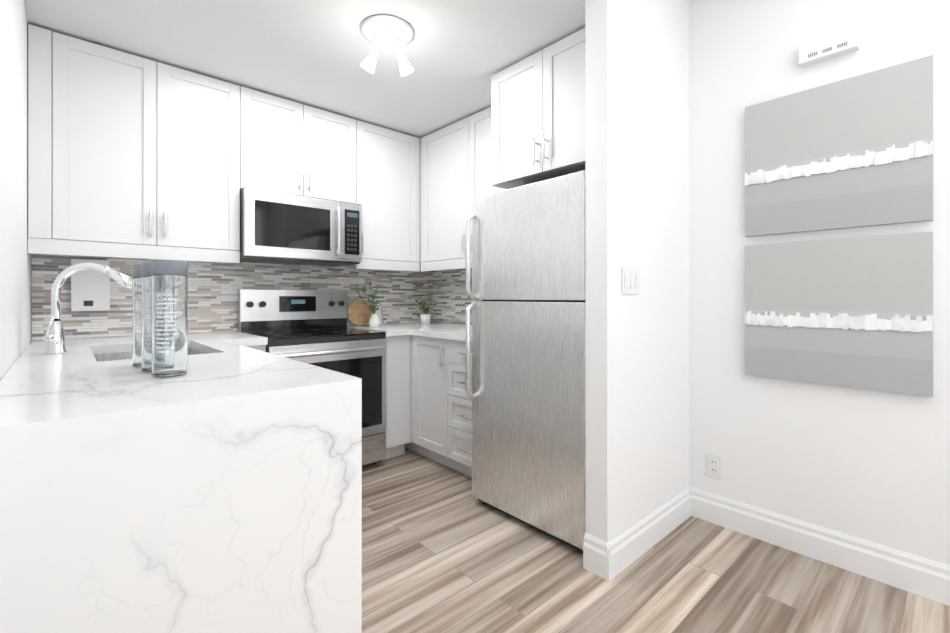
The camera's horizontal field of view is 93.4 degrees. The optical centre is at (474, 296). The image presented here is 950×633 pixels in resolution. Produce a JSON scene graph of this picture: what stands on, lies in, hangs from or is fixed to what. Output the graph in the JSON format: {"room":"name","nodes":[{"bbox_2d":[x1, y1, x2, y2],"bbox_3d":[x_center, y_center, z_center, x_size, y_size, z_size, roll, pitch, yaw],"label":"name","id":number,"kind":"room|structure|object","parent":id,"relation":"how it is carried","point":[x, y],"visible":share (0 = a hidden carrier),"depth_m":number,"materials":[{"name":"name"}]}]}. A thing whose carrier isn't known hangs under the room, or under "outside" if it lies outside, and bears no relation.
{"room":"kitchen","nodes":[
{"label":"kitchen","id":0,"kind":"room"},
{"bbox_2d":[0,0,31,380],"bbox_3d":[-0.613,-0.250,0.383,0.120,2.800,5.440,0,0,-42],"label":"wall","id":1,"kind":"structure","parent":0,"point":[15,260],"depth_m":1.59,"materials":[{"name":"paint"}]},
{"bbox_2d":[28,24,239,262],"bbox_3d":[-1.860,-0.744,2.516,0.913,1.077,0.364,0,0,-42],"label":"upper cabinet","id":2,"kind":"object","parent":1,"relation":"attached to","point":[133,156],"visible":0.98,"depth_m":2.36,"materials":[{"name":"white wood"}]},
{"bbox_2d":[32,254,427,340],"bbox_3d":[-1.372,-0.025,3.204,2.562,0.508,0.008,0,0,-42],"label":"backsplash","id":3,"kind":"structure","parent":1,"relation":"attached to","point":[213,287],"depth_m":2.92,"materials":[{"name":"tile"}]},
{"bbox_2d":[71,259,109,310],"bbox_3d":[-2.117,-0.064,2.466,0.160,0.278,0.076,0,0,-42],"label":"dispenser","id":4,"kind":"object","parent":3,"relation":"attached to","point":[90,290],"visible":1,"depth_m":2.44,"materials":[{"name":"white plastic"}]},
{"bbox_2d":[24,0,584,137],"bbox_3d":[0.381,-1.523,1.292,2.815,0.454,5.440,0,0,-42],"label":"ceiling","id":5,"kind":"structure","parent":0,"point":[458,54],"depth_m":2.28,"materials":[{"name":"paint"}]},
{"bbox_2d":[360,14,413,75],"bbox_3d":[-0.416,-1.203,2.180,0.274,0.185,0.277,0,0,-42],"label":"ceiling spotlights","id":6,"kind":"object","parent":5,"relation":"attached to","point":[387,34],"visible":1,"depth_m":2.15,"materials":[{"name":"white plastic"}]},
{"bbox_2d":[585,0,691,542],"bbox_3d":[0.794,-0.250,2.133,0.780,2.799,0.105,0,0,-42],"label":"wall","id":7,"kind":"structure","parent":0,"point":[674,392],"depth_m":2.00,"materials":[{"name":"paint"}]},
{"bbox_2d":[622,267,639,293],"bbox_3d":[0.682,-0.070,1.952,0.150,0.116,0.010,0,0,-42],"label":"switch plate","id":8,"kind":"object","parent":7,"relation":"attached to","point":[630,280],"visible":1,"depth_m":1.94,"materials":[{"name":"white plastic"}]},
{"bbox_2d":[595,487,694,580],"bbox_3d":[0.822,1.077,2.090,0.798,0.144,0.038,0,0,-42],"label":"baseboard","id":9,"kind":"structure","parent":7,"relation":"attached to","point":[612,557],"depth_m":2.00,"materials":[{"name":"white wood"}]},
{"bbox_2d":[362,448,949,632],"bbox_3d":[0.381,1.200,1.292,2.815,0.100,5.440,0,0,-42],"label":"floor","id":10,"kind":"structure","parent":0,"point":[444,550],"depth_m":1.80,"materials":[{"name":"laminate"}]},
{"bbox_2d":[246,345,265,351],"bbox_3d":[-1.478,0.710,2.700,0.224,0.878,0.607,0,0,-42],"label":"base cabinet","id":11,"kind":"object","parent":10,"relation":"on","point":[261,347],"depth_m":2.53,"materials":[{"name":"white"}]},
{"bbox_2d":[238,289,386,466],"bbox_3d":[-1.074,0.550,2.995,0.757,1.199,0.698,0,0,-42],"label":"range","id":12,"kind":"object","parent":10,"relation":"on","point":[308,326],"visible":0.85,"depth_m":2.99,"materials":[{"name":"silver metal"}]},
{"bbox_2d":[383,335,409,459],"bbox_3d":[-0.747,0.710,3.368,0.215,0.878,0.607,0,0,-42],"label":"base cabinet","id":13,"kind":"object","parent":10,"relation":"on","point":[398,394],"visible":0.31,"depth_m":3.15,"materials":[{"name":"white wood"}]},
{"bbox_2d":[409,335,436,461],"bbox_3d":[-0.085,0.710,3.256,0.607,0.878,0.390,0,0,-42],"label":"base cabinet","id":14,"kind":"object","parent":10,"relation":"on","point":[423,350],"depth_m":3.12,"materials":[{"name":"white wood"}]},
{"bbox_2d":[437,338,471,476],"bbox_3d":[0.163,0.710,2.985,0.607,0.878,0.465,0,0,-42],"label":"base cabinet","id":15,"kind":"object","parent":10,"relation":"on","point":[440,415],"depth_m":2.87,"materials":[{"name":"white wood"}]},
{"bbox_2d":[347,322,471,341],"bbox_3d":[-0.244,0.250,3.269,0.824,0.040,1.431,0,0,-42],"label":"countertop","id":16,"kind":"structure","parent":15,"relation":"on","point":[446,331],"depth_m":3.16,"materials":[{"name":"stone"}]},
{"bbox_2d":[347,299,371,325],"bbox_3d":[-0.918,0.124,3.555,0.210,0.209,0.047,0,0,-42],"label":"cutting board","id":17,"kind":"object","parent":16,"relation":"on","point":[359,312],"visible":0.88,"depth_m":3.54,"materials":[{"name":"brown wood"}]},
{"bbox_2d":[355,280,381,326],"bbox_3d":[-0.807,0.050,3.414,0.215,0.359,0.254,0,0,-42],"label":"vase","id":18,"kind":"object","parent":16,"relation":"on","point":[374,320],"visible":1,"depth_m":3.40,"materials":[{"name":"white ceramic"}]},
{"bbox_2d":[372,307,382,324],"bbox_3d":[-0.800,0.155,3.685,0.090,0.149,0.025,0,0,-42],"label":"card sign","id":19,"kind":"object","parent":16,"relation":"on","point":[379,312],"visible":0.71,"depth_m":3.70,"materials":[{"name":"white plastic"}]},
{"bbox_2d":[414,297,437,324],"bbox_3d":[-0.417,0.115,3.775,0.194,0.229,0.205,0,0,-42],"label":"plant pot","id":20,"kind":"object","parent":16,"relation":"on","point":[425,317],"visible":1,"depth_m":3.74,"materials":[{"name":"white ceramic"}]},
{"bbox_2d":[466,170,584,552],"bbox_3d":[0.481,0.294,2.448,0.808,1.711,0.735,0,0,-42],"label":"fridge","id":21,"kind":"object","parent":10,"relation":"on","point":[527,394],"visible":0.67,"depth_m":2.17,"materials":[{"name":"silver metal"}]},
{"bbox_2d":[428,0,949,565],"bbox_3d":[1.376,-0.250,2.200,0.120,2.800,5.440,0,0,-42],"label":"wall","id":22,"kind":"structure","parent":0,"point":[871,465],"depth_m":2.01,"materials":[{"name":"paint"}]},
{"bbox_2d":[240,86,355,203],"bbox_3d":[-1.238,-0.971,3.083,0.768,0.622,0.364,0,0,-42],"label":"upper cabinet","id":23,"kind":"object","parent":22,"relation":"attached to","point":[289,146],"visible":0.85,"depth_m":2.94,"materials":[{"name":"white wood"}]},
{"bbox_2d":[240,187,361,266],"bbox_3d":[-1.202,-0.443,3.043,0.764,0.423,0.453,0,0,-42],"label":"over-the-range microwave","id":24,"kind":"object","parent":23,"relation":"attached to","point":[282,228],"visible":0.96,"depth_m":2.88,"materials":[{"name":"silver metal"}]},
{"bbox_2d":[355,120,420,271],"bbox_3d":[-0.626,-0.743,3.642,0.886,1.077,0.364,0,0,-42],"label":"upper cabinet","id":25,"kind":"object","parent":22,"relation":"attached to","point":[388,180],"visible":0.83,"depth_m":3.43,"materials":[{"name":"white wood"}]},
{"bbox_2d":[429,268,481,324],"bbox_3d":[0.080,-0.025,3.522,0.008,0.508,1.479,0,0,-42],"label":"backsplash","id":26,"kind":"structure","parent":22,"relation":"attached to","point":[450,296],"depth_m":3.84,"materials":[{"name":"tile"}]},
{"bbox_2d":[420,107,506,271],"bbox_3d":[0.039,-0.743,3.301,0.364,1.077,1.108,0,0,-42],"label":"upper cabinet","id":27,"kind":"object","parent":22,"relation":"attached to","point":[455,168],"visible":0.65,"depth_m":3.33,"materials":[{"name":"white wood"}]},
{"bbox_2d":[491,28,584,188],"bbox_3d":[0.563,-0.964,2.512,0.654,0.637,0.761,0,0,-42],"label":"upper cabinet","id":28,"kind":"object","parent":22,"relation":"attached to","point":[537,116],"visible":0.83,"depth_m":2.33,"materials":[{"name":"white wood"}]},
{"bbox_2d":[707,453,721,478],"bbox_3d":[1.217,0.860,2.279,0.008,0.116,0.072,0,0,-42],"label":"electrical outlet plate","id":29,"kind":"object","parent":22,"relation":"attached to","point":[714,465],"visible":1,"depth_m":2.27,"materials":[{"name":"white plastic"}]},
{"bbox_2d":[695,488,949,605],"bbox_3d":[2.103,1.077,1.300,0.019,0.144,2.888,0,0,-42],"label":"baseboard","id":30,"kind":"structure","parent":22,"relation":"attached to","point":[896,568],"depth_m":1.92,"materials":[{"name":"white wood"}]},
{"bbox_2d":[799,24,858,67],"bbox_3d":[1.517,-1.075,1.923,0.046,0.090,0.200,0,0,-42],"label":"vent box","id":31,"kind":"object","parent":22,"relation":"attached to","point":[843,41],"visible":1,"depth_m":1.90,"materials":[{"name":"white plastic"}]},
{"bbox_2d":[744,231,932,395],"bbox_3d":[1.517,0.064,1.923,0.044,0.620,0.630,0,0,-42],"label":"picture","id":32,"kind":"object","parent":22,"relation":"attached to","point":[856,312],"visible":0.98,"depth_m":1.87,"materials":[{"name":"fabric"}]},
{"bbox_2d":[745,55,932,236],"bbox_3d":[1.517,-0.600,1.923,0.044,0.620,0.630,0,0,-42],"label":"picture","id":33,"kind":"object","parent":22,"relation":"attached to","point":[854,152],"visible":1,"depth_m":1.87,"materials":[{"name":"fabric"}]},
{"bbox_3d":[-1.342,0.710,1.812,0.727,0.878,2.102,0,0,-42],"label":"cabinet","id":34,"kind":"object","parent":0,"visible":0},
{"bbox_2d":[0,331,361,632],"bbox_3d":[-1.236,0.689,1.878,0.975,0.919,2.147,0,0,-42],"label":"countertop","id":35,"kind":"structure","parent":34,"relation":"on","point":[216,487],"depth_m":1.01,"materials":[{"name":"stone"}]},
{"bbox_2d":[43,262,132,353],"bbox_3d":[-1.589,0.043,1.854,0.292,0.372,0.181,0,0,-42],"label":"faucet","id":36,"kind":"object","parent":35,"relation":"on","point":[54,337],"visible":1,"depth_m":1.82,"materials":[{"name":"silver metal"}]},
{"bbox_2d":[132,264,141,366],"bbox_3d":[-1.094,0.062,1.502,0.089,0.335,0.089,0,0,-42],"label":"bottle","id":37,"kind":"object","parent":35,"relation":"on","point":[136,316],"visible":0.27,"depth_m":1.46,"materials":[{"name":"clear glass"}]},
{"bbox_2d":[141,262,151,371],"bbox_3d":[-0.996,0.062,1.409,0.089,0.335,0.089,0,0,-42],"label":"bottle","id":38,"kind":"object","parent":35,"relation":"on","point":[146,275],"visible":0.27,"depth_m":1.37,"materials":[{"name":"clear glass"}]},
{"bbox_2d":[151,260,187,376],"bbox_3d":[-0.897,0.062,1.316,0.089,0.335,0.089,0,0,-42],"label":"bottle","id":39,"kind":"object","parent":35,"relation":"on","point":[169,318],"visible":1,"depth_m":1.28,"materials":[{"name":"clear glass"}]}
]}

